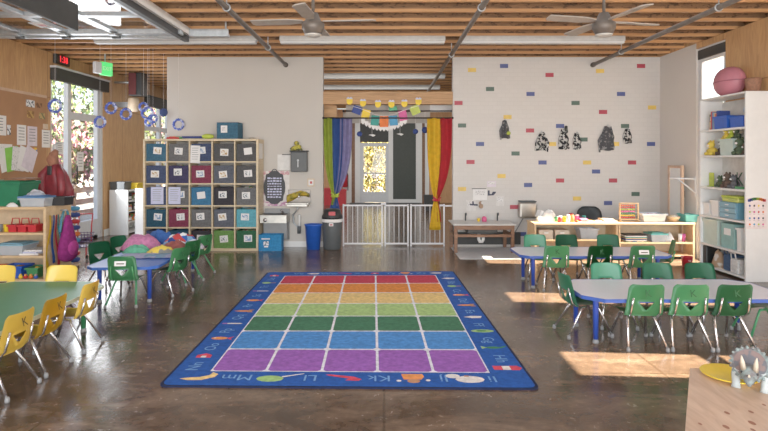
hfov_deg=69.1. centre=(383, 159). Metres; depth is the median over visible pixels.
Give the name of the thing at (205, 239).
chair
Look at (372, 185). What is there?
tree
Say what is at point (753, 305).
chair
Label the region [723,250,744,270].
tote bag
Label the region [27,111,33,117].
paper sheet
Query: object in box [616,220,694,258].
shelf
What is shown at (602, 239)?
chair
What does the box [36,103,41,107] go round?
paper sheet
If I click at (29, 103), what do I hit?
paper sheet
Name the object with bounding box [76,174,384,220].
ground
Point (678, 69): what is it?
wall
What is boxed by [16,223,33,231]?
tub
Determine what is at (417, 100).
cutout
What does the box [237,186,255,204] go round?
fabric bin
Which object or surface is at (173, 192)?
paper sheet
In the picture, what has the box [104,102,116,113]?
ring
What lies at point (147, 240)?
folded clothes
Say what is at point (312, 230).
recycling bin
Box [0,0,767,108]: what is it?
ceiling
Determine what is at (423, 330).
rug
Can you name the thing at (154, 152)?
fabric bin
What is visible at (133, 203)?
box
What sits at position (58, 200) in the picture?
tray
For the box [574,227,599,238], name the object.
storage bin
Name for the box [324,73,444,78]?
linear light
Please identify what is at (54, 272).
chair
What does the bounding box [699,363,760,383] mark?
plate
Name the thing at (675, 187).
easel
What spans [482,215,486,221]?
soap bottle
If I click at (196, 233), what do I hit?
fabric bin
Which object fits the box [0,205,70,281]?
shelf
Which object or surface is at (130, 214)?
box
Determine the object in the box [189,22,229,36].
linear light
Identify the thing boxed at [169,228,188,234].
fabric bin
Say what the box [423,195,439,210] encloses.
storage tote
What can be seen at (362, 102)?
cutout
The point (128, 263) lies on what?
chair
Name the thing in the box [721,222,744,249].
file box
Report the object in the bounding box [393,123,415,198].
door
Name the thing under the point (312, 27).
ceiling fan
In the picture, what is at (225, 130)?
fabric bin
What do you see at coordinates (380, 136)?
door
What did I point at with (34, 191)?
plastic bag
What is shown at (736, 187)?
toy letter
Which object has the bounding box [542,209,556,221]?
crumpled paper
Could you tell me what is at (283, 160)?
paper sheet
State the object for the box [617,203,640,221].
abacus
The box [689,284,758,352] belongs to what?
chair
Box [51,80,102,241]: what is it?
door
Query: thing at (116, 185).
storage tote
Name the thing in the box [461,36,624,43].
linear light
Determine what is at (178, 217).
fabric bin
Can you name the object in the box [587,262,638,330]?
chair
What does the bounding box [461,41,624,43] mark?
diffuser
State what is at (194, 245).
chair
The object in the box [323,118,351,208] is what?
sheer curtain
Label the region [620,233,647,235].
tray
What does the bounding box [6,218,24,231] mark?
caddy
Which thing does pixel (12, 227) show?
tub
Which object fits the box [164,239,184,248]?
folded clothes
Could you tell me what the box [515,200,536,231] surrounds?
dispenser
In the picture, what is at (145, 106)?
tree
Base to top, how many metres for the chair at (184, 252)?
0.490 m
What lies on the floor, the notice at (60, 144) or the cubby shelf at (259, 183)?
the cubby shelf at (259, 183)
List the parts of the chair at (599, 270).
leg, backrest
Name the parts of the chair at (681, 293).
leg, leg, seat, leg, backrest, leg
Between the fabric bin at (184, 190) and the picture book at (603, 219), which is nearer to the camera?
the picture book at (603, 219)
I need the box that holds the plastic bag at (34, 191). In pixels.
[27,189,45,194]
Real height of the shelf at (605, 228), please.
0.515 m
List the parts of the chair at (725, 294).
leg, leg, seat, leg, backrest, leg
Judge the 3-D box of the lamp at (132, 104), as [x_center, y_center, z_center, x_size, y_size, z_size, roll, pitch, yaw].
[-4.905,-1.050,10.600,0.490,0.260,0.200,0,0,0]
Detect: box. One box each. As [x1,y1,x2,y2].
[0,240,38,254]
[17,195,55,206]
[129,202,134,209]
[129,213,134,219]
[166,136,178,138]
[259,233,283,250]
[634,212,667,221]
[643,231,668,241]
[719,201,744,219]
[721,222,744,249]
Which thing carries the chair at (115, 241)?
on the floor
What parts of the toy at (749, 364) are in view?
leg, leg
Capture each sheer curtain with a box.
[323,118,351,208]
[427,118,451,229]
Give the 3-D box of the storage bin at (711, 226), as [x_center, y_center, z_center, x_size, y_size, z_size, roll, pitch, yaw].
[4.280,0.910,7.176,0.230,0.330,0.390,0,0,0]
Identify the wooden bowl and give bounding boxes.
[666,216,679,221]
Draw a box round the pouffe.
[712,67,745,95]
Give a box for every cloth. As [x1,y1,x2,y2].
[286,191,309,201]
[534,216,547,221]
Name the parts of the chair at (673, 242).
seat, backrest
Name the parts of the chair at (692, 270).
backrest, leg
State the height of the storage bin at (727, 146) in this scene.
0.200 m
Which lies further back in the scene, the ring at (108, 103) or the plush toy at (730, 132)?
the ring at (108, 103)
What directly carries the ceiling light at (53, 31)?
in the ceiling
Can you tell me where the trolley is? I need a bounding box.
[77,213,94,259]
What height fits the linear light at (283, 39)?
0.100 m
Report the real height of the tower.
0.900 m
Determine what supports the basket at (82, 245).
on the trolley
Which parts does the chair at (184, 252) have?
leg, backrest, leg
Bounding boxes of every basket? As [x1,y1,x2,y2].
[78,232,94,247]
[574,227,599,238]
[744,77,761,90]
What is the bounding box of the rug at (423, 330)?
[160,271,537,389]
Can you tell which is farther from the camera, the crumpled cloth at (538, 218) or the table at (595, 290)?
the crumpled cloth at (538, 218)
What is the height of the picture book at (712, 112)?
0.224 m
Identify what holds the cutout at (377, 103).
attached to the beam at (329, 98)
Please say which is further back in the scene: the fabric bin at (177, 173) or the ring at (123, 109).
the fabric bin at (177, 173)
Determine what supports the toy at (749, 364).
on the table at (713, 404)
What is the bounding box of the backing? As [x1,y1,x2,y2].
[264,171,288,205]
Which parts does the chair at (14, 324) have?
leg, backrest, leg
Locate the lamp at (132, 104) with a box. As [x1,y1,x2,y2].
[112,97,138,111]
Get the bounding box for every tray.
[52,196,74,205]
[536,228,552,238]
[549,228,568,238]
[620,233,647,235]
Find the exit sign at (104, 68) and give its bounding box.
[93,54,112,75]
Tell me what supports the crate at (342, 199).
on the floor
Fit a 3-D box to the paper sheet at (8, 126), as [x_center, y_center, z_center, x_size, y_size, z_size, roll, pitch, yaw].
[-5.135,-0.411,7.638,0.003,0.137,0.071,0,0,0]
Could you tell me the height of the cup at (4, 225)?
0.085 m
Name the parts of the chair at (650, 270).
backrest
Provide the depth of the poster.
6.40 m
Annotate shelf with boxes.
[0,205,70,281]
[143,139,263,250]
[527,220,618,246]
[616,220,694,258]
[700,91,767,281]
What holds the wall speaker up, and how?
attached to the wall at (23, 67)
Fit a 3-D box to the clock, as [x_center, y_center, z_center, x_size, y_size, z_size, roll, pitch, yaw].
[-5.118,-1.585,8.860,0.064,0.148,0.380,0,0,0]
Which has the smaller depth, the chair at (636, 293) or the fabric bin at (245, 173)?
the chair at (636, 293)
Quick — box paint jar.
[566,214,569,222]
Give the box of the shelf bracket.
[669,176,695,195]
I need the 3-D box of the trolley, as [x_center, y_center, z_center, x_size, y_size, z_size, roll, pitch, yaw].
[-4.290,1.086,7.935,0.286,0.629,0.348,0,0,-11]
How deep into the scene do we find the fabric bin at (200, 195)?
8.63 m
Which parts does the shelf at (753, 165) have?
panel, panel, panel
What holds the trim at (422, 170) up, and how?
attached to the wall at (446, 194)
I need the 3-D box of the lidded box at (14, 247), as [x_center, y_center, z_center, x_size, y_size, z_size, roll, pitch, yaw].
[-4.320,1.030,6.570,0.330,0.140,0.310,0,0,0]
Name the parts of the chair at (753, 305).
leg, seat, leg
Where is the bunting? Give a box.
[352,104,420,130]
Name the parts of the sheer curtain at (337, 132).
panel, panel, panel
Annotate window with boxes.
[698,40,725,258]
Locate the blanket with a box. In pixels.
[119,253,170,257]
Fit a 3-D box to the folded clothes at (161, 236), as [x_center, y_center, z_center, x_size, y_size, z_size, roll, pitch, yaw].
[-2.799,0.949,6.984,0.396,0.173,0.238,0,0,0]
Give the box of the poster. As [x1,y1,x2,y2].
[746,197,766,228]
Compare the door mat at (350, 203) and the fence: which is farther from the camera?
the door mat at (350, 203)
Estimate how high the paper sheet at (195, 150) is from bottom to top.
0.274 m
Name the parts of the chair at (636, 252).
backrest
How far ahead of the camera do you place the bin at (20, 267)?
6.52 m
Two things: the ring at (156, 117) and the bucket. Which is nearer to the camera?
the bucket
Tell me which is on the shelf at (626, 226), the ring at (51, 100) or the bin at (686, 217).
the bin at (686, 217)
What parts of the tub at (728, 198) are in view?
lid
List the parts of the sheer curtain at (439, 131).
panel, panel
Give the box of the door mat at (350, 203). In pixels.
[350,203,421,203]
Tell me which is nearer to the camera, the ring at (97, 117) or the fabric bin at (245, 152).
the ring at (97, 117)
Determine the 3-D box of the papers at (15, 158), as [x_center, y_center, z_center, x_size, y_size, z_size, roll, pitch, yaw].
[-5.106,-0.015,7.789,0.060,0.407,0.790,0,0,0]
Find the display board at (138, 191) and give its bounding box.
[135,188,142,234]
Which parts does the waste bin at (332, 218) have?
lid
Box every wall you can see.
[0,39,166,235]
[167,57,323,240]
[324,109,451,202]
[452,57,659,246]
[657,17,767,257]
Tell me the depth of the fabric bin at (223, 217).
8.63 m
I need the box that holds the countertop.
[448,220,515,225]
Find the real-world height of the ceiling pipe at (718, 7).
0.452 m
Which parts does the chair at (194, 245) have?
backrest, leg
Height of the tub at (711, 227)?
0.300 m
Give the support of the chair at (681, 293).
on the floor
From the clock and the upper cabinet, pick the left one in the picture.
the clock
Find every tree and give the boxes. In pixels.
[52,80,92,175]
[52,107,92,196]
[145,106,164,162]
[145,108,164,185]
[360,142,387,202]
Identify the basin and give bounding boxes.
[259,213,289,222]
[285,202,309,206]
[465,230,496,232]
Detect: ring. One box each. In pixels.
[47,99,62,112]
[93,116,106,127]
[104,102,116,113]
[120,108,131,119]
[138,49,148,111]
[141,49,153,119]
[144,118,153,126]
[148,114,157,123]
[172,54,184,130]
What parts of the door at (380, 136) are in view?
transom panel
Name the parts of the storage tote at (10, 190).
lid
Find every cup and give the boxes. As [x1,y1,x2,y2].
[3,224,8,231]
[678,234,681,241]
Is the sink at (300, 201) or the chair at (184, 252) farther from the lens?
the sink at (300, 201)
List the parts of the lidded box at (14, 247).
lid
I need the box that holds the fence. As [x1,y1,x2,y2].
[71,184,155,218]
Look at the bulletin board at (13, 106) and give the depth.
7.93 m
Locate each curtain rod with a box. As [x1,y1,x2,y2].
[322,117,453,118]
[342,110,451,111]
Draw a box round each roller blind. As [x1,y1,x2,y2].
[50,65,109,92]
[144,95,166,108]
[698,41,725,59]
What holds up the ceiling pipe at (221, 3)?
hanging from the ceiling
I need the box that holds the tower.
[71,198,80,265]
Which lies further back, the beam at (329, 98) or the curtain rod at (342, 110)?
the curtain rod at (342, 110)
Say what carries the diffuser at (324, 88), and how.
attached to the linear light at (326, 87)
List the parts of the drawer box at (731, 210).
drawer, drawer, drawer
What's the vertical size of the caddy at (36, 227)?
0.160 m
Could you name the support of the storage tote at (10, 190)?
on the shelf at (6, 213)
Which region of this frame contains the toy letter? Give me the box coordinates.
[735,172,744,188]
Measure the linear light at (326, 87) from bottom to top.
0.100 m
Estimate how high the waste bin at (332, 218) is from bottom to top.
0.635 m
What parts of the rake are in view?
handle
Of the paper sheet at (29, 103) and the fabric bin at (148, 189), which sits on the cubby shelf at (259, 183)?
the fabric bin at (148, 189)
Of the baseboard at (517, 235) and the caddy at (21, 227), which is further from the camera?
the baseboard at (517, 235)
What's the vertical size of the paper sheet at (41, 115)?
0.090 m
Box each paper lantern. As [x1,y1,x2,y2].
[357,115,361,136]
[413,115,417,133]
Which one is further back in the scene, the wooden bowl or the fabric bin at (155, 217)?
the fabric bin at (155, 217)
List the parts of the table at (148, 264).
leg, leg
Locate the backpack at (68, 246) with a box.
[58,209,78,261]
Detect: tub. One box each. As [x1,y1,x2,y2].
[6,223,24,231]
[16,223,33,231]
[26,223,42,231]
[702,219,720,245]
[721,195,744,202]
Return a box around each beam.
[114,0,190,41]
[323,92,452,104]
[324,105,336,116]
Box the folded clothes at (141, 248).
[122,244,149,253]
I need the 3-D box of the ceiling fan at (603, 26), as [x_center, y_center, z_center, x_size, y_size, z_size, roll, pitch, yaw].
[2.140,-1.567,5.430,0.927,0.745,0.927,0,0,29]
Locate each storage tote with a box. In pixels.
[0,180,40,205]
[109,181,131,189]
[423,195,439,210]
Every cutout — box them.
[347,97,352,104]
[360,99,365,106]
[375,100,380,107]
[388,100,393,107]
[401,100,406,106]
[415,98,420,104]
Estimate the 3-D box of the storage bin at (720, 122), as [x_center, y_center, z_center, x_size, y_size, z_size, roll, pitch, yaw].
[4.280,-0.465,6.940,0.224,0.160,0.297,0,0,0]
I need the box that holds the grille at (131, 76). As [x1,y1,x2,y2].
[128,73,135,93]
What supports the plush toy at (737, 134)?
in the storage bin at (727, 146)
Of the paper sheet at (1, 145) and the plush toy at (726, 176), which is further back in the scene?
the paper sheet at (1, 145)
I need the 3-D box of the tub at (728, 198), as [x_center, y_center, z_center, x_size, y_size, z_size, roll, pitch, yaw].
[4.280,0.472,6.761,0.200,0.075,0.334,0,0,0]
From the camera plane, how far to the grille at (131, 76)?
10.46 m
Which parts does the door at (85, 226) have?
rail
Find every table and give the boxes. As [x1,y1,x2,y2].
[0,281,103,335]
[87,244,194,302]
[510,247,671,288]
[571,279,767,343]
[685,368,767,430]
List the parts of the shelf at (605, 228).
panel, panel, panel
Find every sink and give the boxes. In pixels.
[285,190,310,233]
[448,213,515,252]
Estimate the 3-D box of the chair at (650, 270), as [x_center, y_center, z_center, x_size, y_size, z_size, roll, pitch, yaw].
[2.410,1.155,4.772,0.314,0.490,0.382,0,0,0]
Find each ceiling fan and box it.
[250,0,375,37]
[546,0,658,37]
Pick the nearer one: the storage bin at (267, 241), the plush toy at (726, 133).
the plush toy at (726, 133)
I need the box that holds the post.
[52,144,72,262]
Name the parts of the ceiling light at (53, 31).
baffle panel, rail, rail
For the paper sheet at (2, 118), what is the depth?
7.51 m
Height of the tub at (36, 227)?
0.085 m
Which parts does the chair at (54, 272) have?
backrest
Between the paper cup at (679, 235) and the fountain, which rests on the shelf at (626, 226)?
the paper cup at (679, 235)
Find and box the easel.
[668,165,683,251]
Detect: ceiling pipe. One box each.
[215,0,287,66]
[426,0,489,91]
[590,0,740,66]
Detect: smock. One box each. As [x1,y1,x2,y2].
[499,119,510,139]
[534,131,548,151]
[558,126,568,149]
[572,132,580,149]
[598,125,614,151]
[623,128,631,143]
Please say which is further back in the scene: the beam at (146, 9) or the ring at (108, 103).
the ring at (108, 103)
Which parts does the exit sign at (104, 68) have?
sign panel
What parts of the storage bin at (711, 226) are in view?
lid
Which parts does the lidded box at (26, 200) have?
lid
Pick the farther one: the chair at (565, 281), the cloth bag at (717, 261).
the cloth bag at (717, 261)
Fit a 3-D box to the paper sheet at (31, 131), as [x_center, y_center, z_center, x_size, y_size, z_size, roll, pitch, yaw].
[-5.134,-0.347,8.148,0.004,0.285,0.219,0,0,0]
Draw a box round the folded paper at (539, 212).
[535,210,543,216]
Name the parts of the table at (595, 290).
leg, leg, leg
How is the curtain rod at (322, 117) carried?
attached to the wall at (534, 95)
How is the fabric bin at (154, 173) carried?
on the cubby shelf at (259, 183)
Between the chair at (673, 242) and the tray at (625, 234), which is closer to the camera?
the chair at (673, 242)
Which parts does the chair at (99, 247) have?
backrest, leg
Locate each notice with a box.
[55,142,62,153]
[77,152,83,170]
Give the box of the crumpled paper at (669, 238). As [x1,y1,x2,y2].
[666,232,673,241]
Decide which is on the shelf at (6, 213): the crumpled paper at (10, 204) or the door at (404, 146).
the crumpled paper at (10, 204)
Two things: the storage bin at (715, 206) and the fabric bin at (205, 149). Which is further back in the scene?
the fabric bin at (205, 149)
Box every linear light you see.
[93,36,257,43]
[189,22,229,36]
[279,36,444,43]
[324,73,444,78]
[324,85,439,89]
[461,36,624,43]
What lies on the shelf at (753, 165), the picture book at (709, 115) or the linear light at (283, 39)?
the picture book at (709, 115)
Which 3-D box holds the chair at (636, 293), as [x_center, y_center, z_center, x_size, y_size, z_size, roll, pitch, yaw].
[1.930,1.155,4.247,0.314,0.490,0.382,0,0,1]
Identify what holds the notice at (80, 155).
attached to the door at (85, 226)
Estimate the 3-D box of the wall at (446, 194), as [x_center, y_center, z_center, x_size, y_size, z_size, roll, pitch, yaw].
[-0.350,-0.130,18.275,9.600,3.060,0.150,0,0,0]
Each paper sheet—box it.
[0,115,5,135]
[0,144,11,147]
[7,125,10,134]
[17,125,25,144]
[26,99,34,107]
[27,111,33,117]
[27,126,36,145]
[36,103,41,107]
[39,113,44,118]
[42,130,49,147]
[151,187,162,203]
[168,187,179,203]
[190,145,199,162]
[259,143,262,158]
[277,154,289,169]
[466,200,475,210]
[473,189,486,199]
[487,181,495,186]
[496,196,503,205]
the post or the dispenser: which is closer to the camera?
the post
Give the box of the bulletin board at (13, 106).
[0,87,46,179]
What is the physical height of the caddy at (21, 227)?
0.160 m
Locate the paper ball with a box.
[159,54,167,116]
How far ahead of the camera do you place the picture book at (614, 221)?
7.88 m
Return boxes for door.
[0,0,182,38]
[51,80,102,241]
[145,109,166,207]
[360,123,387,202]
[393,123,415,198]
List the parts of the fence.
rail, rail, rail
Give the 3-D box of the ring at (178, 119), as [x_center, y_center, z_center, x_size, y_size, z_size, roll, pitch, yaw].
[-3.277,-1.203,8.900,0.196,1.474,0.034,0,0,0]
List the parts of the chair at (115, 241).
backrest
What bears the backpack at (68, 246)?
hanging from the shelf at (6, 213)
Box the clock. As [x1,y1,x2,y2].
[53,53,69,66]
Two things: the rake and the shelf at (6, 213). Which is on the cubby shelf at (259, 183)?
the rake
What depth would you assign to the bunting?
8.98 m
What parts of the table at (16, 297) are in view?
leg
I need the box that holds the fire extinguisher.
[342,172,347,186]
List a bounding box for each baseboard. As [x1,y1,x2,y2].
[104,228,108,235]
[284,241,322,246]
[453,232,520,244]
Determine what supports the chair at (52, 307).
on the floor
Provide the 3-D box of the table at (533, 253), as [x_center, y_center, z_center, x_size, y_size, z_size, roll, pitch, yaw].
[2.310,1.217,6.320,1.660,0.366,0.640,0,0,0]
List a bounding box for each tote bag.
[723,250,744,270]
[730,252,744,273]
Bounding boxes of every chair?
[0,265,15,281]
[0,293,73,378]
[0,307,41,403]
[32,279,104,354]
[45,265,80,334]
[88,241,130,291]
[103,256,146,308]
[106,235,146,281]
[146,246,193,297]
[160,239,204,285]
[174,234,215,277]
[524,234,554,280]
[535,245,568,291]
[552,272,613,339]
[553,234,586,278]
[577,206,601,219]
[578,246,612,278]
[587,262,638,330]
[597,234,628,278]
[608,284,669,352]
[619,246,654,278]
[638,262,695,329]
[640,240,675,276]
[650,284,714,352]
[680,262,740,330]
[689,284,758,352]
[730,303,767,340]
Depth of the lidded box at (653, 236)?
7.90 m
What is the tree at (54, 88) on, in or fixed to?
on the ground
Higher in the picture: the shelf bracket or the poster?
the shelf bracket
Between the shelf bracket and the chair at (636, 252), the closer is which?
the chair at (636, 252)
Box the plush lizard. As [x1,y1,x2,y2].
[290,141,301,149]
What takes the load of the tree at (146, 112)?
on the ground
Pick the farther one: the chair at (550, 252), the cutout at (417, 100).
the cutout at (417, 100)
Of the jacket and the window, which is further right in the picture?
the window
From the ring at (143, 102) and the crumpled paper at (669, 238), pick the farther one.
the ring at (143, 102)
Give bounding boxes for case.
[703,245,719,262]
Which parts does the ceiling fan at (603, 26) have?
blade, blade, motor, down rod, blade, blade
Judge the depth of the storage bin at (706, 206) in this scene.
7.22 m
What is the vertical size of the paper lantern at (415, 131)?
0.387 m
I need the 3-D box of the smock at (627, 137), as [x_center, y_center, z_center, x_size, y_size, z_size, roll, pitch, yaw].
[3.919,-0.390,8.963,0.159,0.258,0.074,0,0,0]
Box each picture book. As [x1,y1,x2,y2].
[598,218,613,220]
[603,220,617,222]
[709,115,710,129]
[712,112,715,129]
[716,111,729,115]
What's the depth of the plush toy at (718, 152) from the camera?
7.10 m
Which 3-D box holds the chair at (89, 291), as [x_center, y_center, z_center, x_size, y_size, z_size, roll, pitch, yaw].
[-2.348,1.155,4.170,0.382,0.490,0.314,0,0,-2]
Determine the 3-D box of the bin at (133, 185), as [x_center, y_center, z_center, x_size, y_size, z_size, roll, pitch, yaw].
[-4.881,0.505,10.950,0.224,0.110,0.324,0,0,0]
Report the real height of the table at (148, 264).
0.366 m
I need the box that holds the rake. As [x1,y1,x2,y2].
[177,134,213,138]
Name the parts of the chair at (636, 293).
leg, leg, seat, backrest, leg, leg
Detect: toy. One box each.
[704,140,717,154]
[714,175,722,186]
[715,142,719,154]
[720,172,731,187]
[721,131,728,138]
[726,130,733,138]
[727,174,739,188]
[728,345,767,393]
[731,130,741,138]
[731,137,744,154]
[740,143,744,154]
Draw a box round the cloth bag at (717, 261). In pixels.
[712,249,723,268]
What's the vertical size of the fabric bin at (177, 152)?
0.272 m
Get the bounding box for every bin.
[7,263,34,277]
[24,265,42,277]
[131,183,142,188]
[146,144,165,160]
[146,165,165,182]
[146,186,165,204]
[146,207,165,226]
[146,228,165,233]
[169,144,188,160]
[169,165,188,182]
[169,186,188,204]
[169,208,188,226]
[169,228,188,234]
[191,144,210,160]
[191,165,210,182]
[191,186,210,204]
[191,208,210,226]
[191,228,210,247]
[214,144,233,160]
[214,165,233,182]
[214,186,233,204]
[214,208,233,226]
[214,228,233,247]
[217,122,242,138]
[237,143,255,160]
[237,164,255,182]
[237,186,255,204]
[237,208,255,226]
[237,228,255,247]
[304,223,321,249]
[322,208,342,249]
[677,213,698,221]
[702,202,711,214]
[702,217,732,245]
[710,200,721,216]
[712,115,744,128]
[718,139,744,154]
[728,116,744,127]
[735,228,744,251]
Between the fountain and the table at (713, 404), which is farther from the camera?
the fountain
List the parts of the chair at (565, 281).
leg, backrest, leg, leg, seat, leg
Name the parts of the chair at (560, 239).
backrest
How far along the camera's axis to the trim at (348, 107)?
9.60 m
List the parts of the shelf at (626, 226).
panel, panel, panel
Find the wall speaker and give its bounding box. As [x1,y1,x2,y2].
[114,72,146,96]
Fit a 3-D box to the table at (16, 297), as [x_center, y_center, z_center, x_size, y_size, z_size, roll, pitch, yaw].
[-2.800,1.217,3.850,0.980,0.366,1.800,0,0,0]
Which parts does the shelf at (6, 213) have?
panel, panel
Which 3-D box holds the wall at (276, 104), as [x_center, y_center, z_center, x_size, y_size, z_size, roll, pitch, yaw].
[-2.242,-0.130,9.070,2.516,3.060,0.140,0,0,0]
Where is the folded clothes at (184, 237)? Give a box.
[162,232,196,244]
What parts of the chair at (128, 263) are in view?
leg, leg, backrest, leg, leg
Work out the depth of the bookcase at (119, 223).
10.40 m
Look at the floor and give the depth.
3.94 m
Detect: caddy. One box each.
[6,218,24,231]
[16,218,33,231]
[26,218,42,231]
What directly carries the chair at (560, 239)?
on the floor
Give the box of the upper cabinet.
[289,150,308,171]
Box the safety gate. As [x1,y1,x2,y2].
[343,203,452,245]
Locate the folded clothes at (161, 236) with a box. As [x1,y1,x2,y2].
[150,229,170,243]
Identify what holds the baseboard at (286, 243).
attached to the wall at (276, 104)
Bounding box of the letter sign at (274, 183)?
[264,169,284,203]
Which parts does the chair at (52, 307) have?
seat, leg, backrest, leg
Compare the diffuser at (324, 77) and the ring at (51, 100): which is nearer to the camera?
the ring at (51, 100)
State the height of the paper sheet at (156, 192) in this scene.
0.262 m
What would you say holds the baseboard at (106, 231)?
attached to the wall at (23, 67)
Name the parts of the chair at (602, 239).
backrest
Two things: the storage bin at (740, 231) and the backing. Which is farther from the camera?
the backing
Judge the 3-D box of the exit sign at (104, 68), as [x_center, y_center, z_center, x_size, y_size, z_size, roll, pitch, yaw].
[-4.516,-1.653,8.963,0.070,0.575,0.320,0,0,24]
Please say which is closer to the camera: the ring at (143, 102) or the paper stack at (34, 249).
the paper stack at (34, 249)
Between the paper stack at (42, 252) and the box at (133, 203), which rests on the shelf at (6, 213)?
the paper stack at (42, 252)
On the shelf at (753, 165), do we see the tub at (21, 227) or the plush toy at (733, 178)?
the plush toy at (733, 178)
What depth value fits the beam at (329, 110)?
9.35 m
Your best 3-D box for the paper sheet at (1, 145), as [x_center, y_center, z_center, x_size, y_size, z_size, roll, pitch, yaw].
[-5.134,-0.081,7.536,0.004,0.270,0.336,0,0,0]
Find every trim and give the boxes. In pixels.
[343,113,428,202]
[346,105,451,116]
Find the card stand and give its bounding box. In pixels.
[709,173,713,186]
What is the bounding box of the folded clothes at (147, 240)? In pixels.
[120,234,160,250]
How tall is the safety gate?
0.705 m
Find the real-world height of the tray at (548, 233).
0.130 m
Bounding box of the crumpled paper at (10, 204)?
[6,203,17,206]
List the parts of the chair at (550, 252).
leg, leg, backrest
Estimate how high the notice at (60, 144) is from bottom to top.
0.192 m
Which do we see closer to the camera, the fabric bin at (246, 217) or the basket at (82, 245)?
the basket at (82, 245)
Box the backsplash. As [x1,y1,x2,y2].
[288,190,310,202]
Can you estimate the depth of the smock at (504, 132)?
8.96 m
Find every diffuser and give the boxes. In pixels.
[94,41,256,43]
[280,41,444,43]
[324,77,444,78]
[324,88,439,89]
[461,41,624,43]
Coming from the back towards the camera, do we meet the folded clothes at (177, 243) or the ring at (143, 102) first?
the ring at (143, 102)
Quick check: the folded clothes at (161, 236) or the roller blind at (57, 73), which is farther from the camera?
the roller blind at (57, 73)
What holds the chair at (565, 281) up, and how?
on the floor
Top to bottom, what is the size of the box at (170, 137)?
0.042 m
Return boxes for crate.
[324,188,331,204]
[338,189,346,204]
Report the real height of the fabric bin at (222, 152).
0.272 m
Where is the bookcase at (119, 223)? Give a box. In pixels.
[109,189,134,234]
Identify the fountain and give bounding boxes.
[259,208,289,239]
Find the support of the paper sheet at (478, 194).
attached to the wall at (534, 95)
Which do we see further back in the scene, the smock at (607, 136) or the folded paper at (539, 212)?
the smock at (607, 136)
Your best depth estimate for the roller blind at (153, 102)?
12.33 m
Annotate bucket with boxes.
[681,255,692,266]
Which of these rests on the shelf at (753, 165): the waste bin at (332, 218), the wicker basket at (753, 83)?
the wicker basket at (753, 83)
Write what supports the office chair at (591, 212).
on the floor
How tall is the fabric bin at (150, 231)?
0.272 m
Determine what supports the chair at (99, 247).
on the floor
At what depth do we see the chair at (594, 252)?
5.94 m
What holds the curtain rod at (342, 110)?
attached to the beam at (329, 98)
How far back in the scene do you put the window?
7.90 m
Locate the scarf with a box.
[46,214,60,269]
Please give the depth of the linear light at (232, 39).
7.45 m
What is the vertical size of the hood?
0.246 m
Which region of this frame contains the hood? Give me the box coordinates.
[46,149,58,165]
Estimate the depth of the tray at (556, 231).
7.88 m
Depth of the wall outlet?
8.99 m
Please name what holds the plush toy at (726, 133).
in the storage bin at (727, 146)
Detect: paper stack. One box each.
[19,252,42,254]
[24,247,42,251]
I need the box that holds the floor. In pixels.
[0,203,767,430]
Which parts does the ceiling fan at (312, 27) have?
blade, blade, motor, down rod, blade, blade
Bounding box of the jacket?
[37,142,73,195]
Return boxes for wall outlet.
[307,178,314,186]
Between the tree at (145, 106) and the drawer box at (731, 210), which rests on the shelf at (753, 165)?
the drawer box at (731, 210)
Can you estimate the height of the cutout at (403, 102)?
0.124 m
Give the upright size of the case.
0.263 m
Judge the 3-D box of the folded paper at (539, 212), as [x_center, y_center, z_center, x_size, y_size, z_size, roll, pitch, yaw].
[2.307,0.806,8.188,0.155,0.151,0.100,0,0,-17]
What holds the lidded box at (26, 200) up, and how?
on the shelf at (6, 213)
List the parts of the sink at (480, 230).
leg, leg, leg, leg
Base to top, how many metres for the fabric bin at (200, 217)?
0.272 m
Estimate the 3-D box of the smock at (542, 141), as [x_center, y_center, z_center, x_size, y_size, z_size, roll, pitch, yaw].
[2.542,-0.301,8.963,0.242,0.344,0.074,0,0,0]
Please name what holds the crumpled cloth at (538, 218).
on the shelf at (605, 228)
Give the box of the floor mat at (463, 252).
[451,247,525,258]
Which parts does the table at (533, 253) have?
leg, leg, leg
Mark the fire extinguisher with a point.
(345, 184)
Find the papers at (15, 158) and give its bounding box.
[0,145,37,172]
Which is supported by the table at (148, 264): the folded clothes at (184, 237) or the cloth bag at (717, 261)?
the folded clothes at (184, 237)
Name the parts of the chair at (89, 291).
leg, leg, seat, leg, backrest, leg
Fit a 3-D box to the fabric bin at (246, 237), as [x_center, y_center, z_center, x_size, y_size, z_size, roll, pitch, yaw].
[-2.128,1.227,8.797,0.305,0.275,0.336,0,0,0]
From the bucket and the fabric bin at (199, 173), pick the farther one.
the fabric bin at (199, 173)
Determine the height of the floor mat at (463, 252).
0.006 m
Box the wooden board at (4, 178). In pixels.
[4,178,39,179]
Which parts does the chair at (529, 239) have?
leg, backrest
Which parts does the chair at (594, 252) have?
leg, backrest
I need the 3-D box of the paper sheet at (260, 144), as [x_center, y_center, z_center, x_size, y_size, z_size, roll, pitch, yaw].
[-1.937,-0.140,8.775,0.003,0.240,0.250,0,0,0]
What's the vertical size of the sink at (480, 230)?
0.572 m
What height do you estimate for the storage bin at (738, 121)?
0.130 m
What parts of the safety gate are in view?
gate panel, gate panel, gate panel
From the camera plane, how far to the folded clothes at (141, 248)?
6.16 m
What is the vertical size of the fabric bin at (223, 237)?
0.281 m
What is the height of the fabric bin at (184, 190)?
0.272 m
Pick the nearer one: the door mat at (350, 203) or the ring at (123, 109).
the ring at (123, 109)
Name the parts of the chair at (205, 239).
backrest, leg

